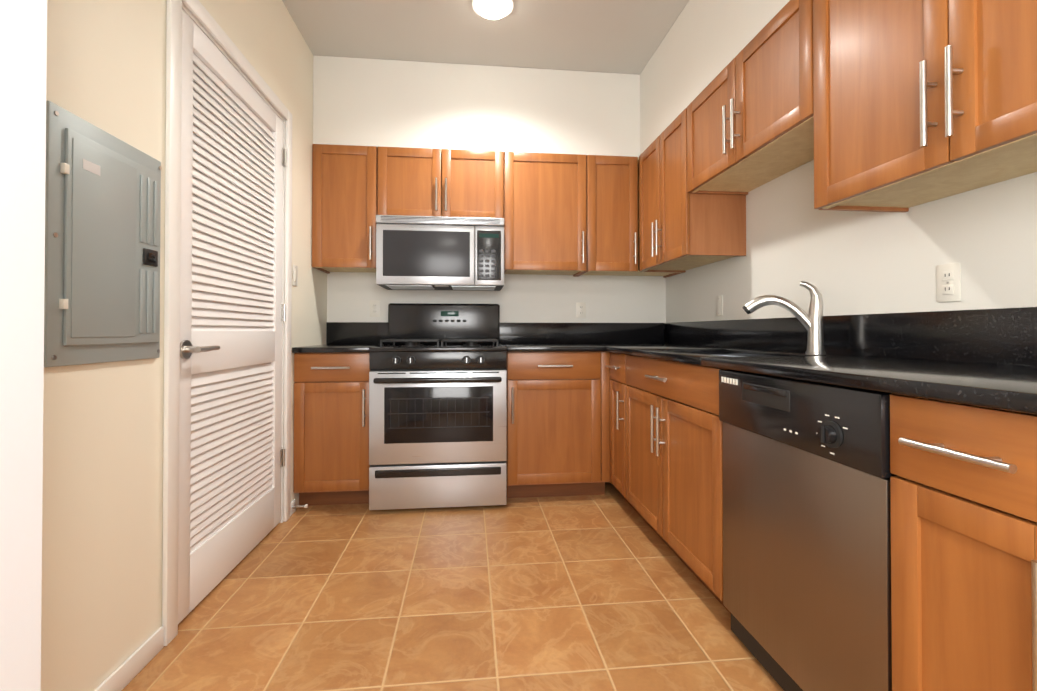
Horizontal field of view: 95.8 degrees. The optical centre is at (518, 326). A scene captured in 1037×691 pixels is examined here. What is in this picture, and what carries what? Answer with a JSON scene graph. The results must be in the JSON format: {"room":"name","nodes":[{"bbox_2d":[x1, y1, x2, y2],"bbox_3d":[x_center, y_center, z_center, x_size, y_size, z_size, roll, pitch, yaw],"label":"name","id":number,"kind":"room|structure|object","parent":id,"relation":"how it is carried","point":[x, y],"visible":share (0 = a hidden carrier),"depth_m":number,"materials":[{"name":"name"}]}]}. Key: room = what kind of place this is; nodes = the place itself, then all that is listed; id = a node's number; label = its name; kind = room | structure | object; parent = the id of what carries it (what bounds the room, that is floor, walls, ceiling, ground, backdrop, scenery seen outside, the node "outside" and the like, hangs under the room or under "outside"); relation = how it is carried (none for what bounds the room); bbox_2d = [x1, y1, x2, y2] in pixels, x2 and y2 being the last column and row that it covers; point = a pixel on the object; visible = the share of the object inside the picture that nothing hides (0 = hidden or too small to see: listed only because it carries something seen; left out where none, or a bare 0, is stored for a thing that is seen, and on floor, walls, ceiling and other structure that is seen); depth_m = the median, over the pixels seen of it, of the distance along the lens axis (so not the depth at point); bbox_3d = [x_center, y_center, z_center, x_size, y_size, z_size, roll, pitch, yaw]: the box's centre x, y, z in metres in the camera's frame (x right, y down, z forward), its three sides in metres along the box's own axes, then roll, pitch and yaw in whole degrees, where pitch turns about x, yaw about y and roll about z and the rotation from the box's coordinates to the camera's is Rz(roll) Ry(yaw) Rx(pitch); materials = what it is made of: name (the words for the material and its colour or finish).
{"room":"kitchen","nodes":[
{"label":"kitchen","id":0,"kind":"room"},
{"bbox_2d":[0,0,46,690],"bbox_3d":[-0.847,-0.356,0.524,0.369,2.728,0.260,0,-1,-6],"label":"wall","id":1,"kind":"structure","parent":0,"point":[23,50],"depth_m":0.64,"materials":[{"name":"white paint"}]},
{"bbox_2d":[41,0,326,690],"bbox_3d":[-1.118,-0.355,0.750,0.120,2.730,4.966,0,-1,-6],"label":"wall","id":2,"kind":"structure","parent":0,"point":[102,540],"depth_m":1.31,"materials":[{"name":"beige paint"}]},
{"bbox_2d":[44,101,161,366],"bbox_3d":[-1.097,-0.212,1.273,0.028,0.615,0.395,0,-1,-6],"label":"electrical panel","id":3,"kind":"object","parent":2,"relation":"attached to","point":[102,244],"visible":0.96,"depth_m":1.21,"materials":[{"name":"grey metal"}]},
{"bbox_2d":[94,499,295,690],"bbox_3d":[-1.143,0.984,1.618,0.010,0.068,2.000,0,-1,-6],"label":"baseboard","id":4,"kind":"structure","parent":2,"relation":"attached to","point":[132,666],"depth_m":1.36,"materials":[{"name":"white wood"}]},
{"bbox_2d":[162,0,291,645],"bbox_3d":[-1.219,-0.068,2.014,0.174,2.180,1.041,0,-1,-6],"label":"closet door","id":5,"kind":"structure","parent":2,"relation":"in","point":[227,344],"depth_m":1.86,"materials":[{"name":"white wood"}]},
{"bbox_2d":[292,265,297,285],"bbox_3d":[-1.249,-0.287,2.623,0.007,0.115,0.070,0,-1,-6],"label":"light switch","id":6,"kind":"object","parent":2,"relation":"attached to","point":[295,276],"visible":1,"depth_m":2.62,"materials":[{"name":"white plastic"}]},
{"bbox_2d":[292,504,307,508],"bbox_3d":[-1.200,0.988,2.577,0.076,0.024,0.024,0,-1,-6],"label":"door stop","id":7,"kind":"object","parent":2,"relation":"attached to","point":[294,506],"visible":0.98,"depth_m":2.57,"materials":[{"name":"silver metal"}]},
{"bbox_2d":[122,482,783,690],"bbox_3d":[0.146,1.061,0.868,2.662,0.100,5.206,0,-1,-6],"label":"floor","id":8,"kind":"structure","parent":0,"point":[608,591],"depth_m":1.68,"materials":[{"name":"tile"}]},
{"bbox_2d":[293,352,369,505],"bbox_3d":[-1.074,0.589,2.910,0.416,0.884,0.656,0,-1,-6],"label":"base cabinet","id":9,"kind":"object","parent":8,"relation":"on","point":[331,429],"visible":0.83,"depth_m":2.63,"materials":[{"name":"brown wood"}]},
{"bbox_2d":[369,303,506,509],"bbox_3d":[-0.475,0.435,2.915,0.764,1.192,0.722,0,-1,-6],"label":"range","id":10,"kind":"object","parent":8,"relation":"on","point":[437,405],"visible":1,"depth_m":2.61,"materials":[{"name":"silver metal"}]},
{"bbox_2d":[507,351,611,497],"bbox_3d":[0.514,0.590,3.076,1.226,0.884,0.656,0,-1,-6],"label":"base cabinet","id":11,"kind":"object","parent":8,"relation":"on","point":[558,423],"visible":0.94,"depth_m":2.77,"materials":[{"name":"brown wood"}]},
{"bbox_2d":[292,281,1036,414],"bbox_3d":[0.052,0.072,1.772,2.418,0.508,3.164,0,-1,-6],"label":"countertop","id":12,"kind":"structure","parent":11,"relation":"on","point":[983,357],"depth_m":1.58,"materials":[{"name":"black stone"}]},
{"bbox_2d":[742,281,825,354],"bbox_3d":[1.056,-0.037,1.871,0.251,0.288,0.187,0,-1,-6],"label":"faucet","id":13,"kind":"object","parent":12,"relation":"on","point":[812,321],"depth_m":1.82,"materials":[{"name":"silver metal"}]},
{"bbox_2d":[606,352,642,518],"bbox_3d":[0.842,0.587,2.685,0.656,0.884,0.302,0,-1,-6],"label":"base cabinet","id":14,"kind":"object","parent":8,"relation":"on","point":[617,367],"visible":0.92,"depth_m":2.62,"materials":[{"name":"brown wood"}]},
{"bbox_2d":[625,355,730,613],"bbox_3d":[0.908,0.581,2.055,0.656,0.884,0.957,0,-1,-6],"label":"base cabinet","id":15,"kind":"object","parent":8,"relation":"on","point":[674,473],"visible":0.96,"depth_m":1.87,"materials":[{"name":"brown wood"}]},
{"bbox_2d":[719,369,896,690],"bbox_3d":[0.977,0.574,1.267,0.627,0.882,0.618,0,-1,-6],"label":"dishwasher","id":16,"kind":"object","parent":8,"relation":"on","point":[807,474],"visible":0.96,"depth_m":1.15,"materials":[{"name":"silver metal"}]},
{"bbox_2d":[890,394,1036,690],"bbox_3d":[1.038,0.569,0.809,0.656,0.884,0.299,0,-1,-6],"label":"base cabinet","id":17,"kind":"object","parent":8,"relation":"on","point":[963,485],"visible":1,"depth_m":0.80,"materials":[{"name":"brown wood"}]},
{"bbox_2d":[313,55,636,156],"bbox_3d":[-0.255,-1.417,3.190,2.100,0.556,0.308,0,-1,-6],"label":"wall","id":18,"kind":"structure","parent":0,"point":[397,103],"depth_m":3.03,"materials":[{"name":"white paint"}]},
{"bbox_2d":[282,0,688,74],"bbox_3d":[0.146,-1.769,0.895,2.662,0.100,5.206,0,-1,-6],"label":"ceiling","id":19,"kind":"structure","parent":0,"point":[618,36],"depth_m":2.70,"materials":[{"name":"paint"}]},
{"bbox_2d":[472,0,512,19],"bbox_3d":[-0.135,-1.692,2.471,0.216,0.079,0.216,0,-1,-6],"label":"flush ceiling light","id":20,"kind":"object","parent":19,"relation":"attached to","point":[493,9],"visible":0.98,"depth_m":2.45,"materials":[{"name":"white glass"}]},
{"bbox_2d":[327,272,665,322],"bbox_3d":[-0.119,-0.330,3.411,2.662,2.730,0.120,0,-1,-6],"label":"wall","id":21,"kind":"structure","parent":0,"point":[526,298],"depth_m":3.38,"materials":[{"name":"white paint"}]},
{"bbox_2d":[312,144,377,273],"bbox_3d":[-1.101,-0.752,3.066,0.391,0.768,0.366,0,-1,-6],"label":"upper cabinet","id":22,"kind":"object","parent":21,"relation":"attached to","point":[344,196],"visible":0.92,"depth_m":2.93,"materials":[{"name":"brown wood"}]},
{"bbox_2d":[370,300,379,316],"bbox_3d":[-0.997,-0.126,3.252,0.070,0.115,0.006,0,-1,-6],"label":"electrical outlet","id":23,"kind":"object","parent":21,"relation":"attached to","point":[374,308],"visible":1,"depth_m":3.25,"materials":[{"name":"white plastic"}]},
{"bbox_2d":[378,146,503,217],"bbox_3d":[-0.506,-0.910,3.130,0.798,0.451,0.366,0,-1,-6],"label":"upper cabinet","id":24,"kind":"object","parent":21,"relation":"attached to","point":[437,182],"visible":0.79,"depth_m":2.99,"materials":[{"name":"brown wood"}]},
{"bbox_2d":[376,215,504,290],"bbox_3d":[-0.501,-0.469,3.101,0.790,0.427,0.416,0,-1,-6],"label":"microwave","id":25,"kind":"object","parent":24,"relation":"attached to","point":[436,253],"visible":1,"depth_m":2.91,"materials":[{"name":"silver metal"}]},
{"bbox_2d":[504,152,585,276],"bbox_3d":[0.164,-0.751,3.198,0.541,0.768,0.366,0,-1,-6],"label":"upper cabinet","id":26,"kind":"object","parent":21,"relation":"attached to","point":[545,213],"visible":0.98,"depth_m":3.06,"materials":[{"name":"brown wood"}]},
{"bbox_2d":[576,302,585,317],"bbox_3d":[0.455,-0.120,3.403,0.070,0.115,0.006,0,-1,-6],"label":"electrical outlet","id":27,"kind":"object","parent":21,"relation":"attached to","point":[580,309],"visible":1,"depth_m":3.40,"materials":[{"name":"white plastic"}]},
{"bbox_2d":[576,155,680,277],"bbox_3d":[0.773,-0.750,3.262,0.676,0.768,0.366,0,-1,-6],"label":"upper cabinet","id":28,"kind":"object","parent":21,"relation":"attached to","point":[612,215],"visible":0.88,"depth_m":3.11,"materials":[{"name":"brown wood"}]},
{"bbox_2d":[637,0,789,157],"bbox_3d":[1.096,-1.429,1.946,0.308,0.556,3.064,0,-1,-6],"label":"wall","id":29,"kind":"structure","parent":0,"point":[707,35],"depth_m":2.42,"materials":[{"name":"white paint"}]},
{"bbox_2d":[666,160,1036,322],"bbox_3d":[1.410,-0.352,1.014,0.120,2.730,4.966,0,-1,-6],"label":"wall","id":30,"kind":"structure","parent":0,"point":[853,262],"depth_m":1.71,"materials":[{"name":"white paint"}]},
{"bbox_2d":[639,108,745,272],"bbox_3d":[0.977,-0.754,2.799,0.366,0.768,0.710,0,-1,-6],"label":"upper cabinet","id":31,"kind":"object","parent":30,"relation":"attached to","point":[681,230],"visible":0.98,"depth_m":2.58,"materials":[{"name":"brown wood"}]},
{"bbox_2d":[716,296,722,315],"bbox_3d":[1.166,-0.121,2.723,0.006,0.115,0.070,0,-1,-6],"label":"switch plate","id":32,"kind":"object","parent":30,"relation":"attached to","point":[719,305],"visible":1,"depth_m":2.72,"materials":[{"name":"white plastic"}]},
{"bbox_2d":[687,0,813,194],"bbox_3d":[1.061,-0.920,2.000,0.366,0.451,0.891,0,-1,-6],"label":"upper cabinet","id":33,"kind":"object","parent":30,"relation":"attached to","point":[750,116],"visible":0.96,"depth_m":1.90,"materials":[{"name":"brown wood"}]},
{"bbox_2d":[813,0,1036,212],"bbox_3d":[1.153,-0.770,1.119,0.366,0.768,0.870,0,-1,-6],"label":"upper cabinet","id":34,"kind":"object","parent":30,"relation":"attached to","point":[917,102],"visible":1,"depth_m":1.21,"materials":[{"name":"brown wood"}]},
{"bbox_2d":[937,262,960,301],"bbox_3d":[1.302,-0.134,1.420,0.006,0.115,0.070,0,-1,-6],"label":"electrical outlet","id":35,"kind":"object","parent":30,"relation":"attached to","point":[948,282],"visible":1,"depth_m":1.42,"materials":[{"name":"white plastic"}]}
]}

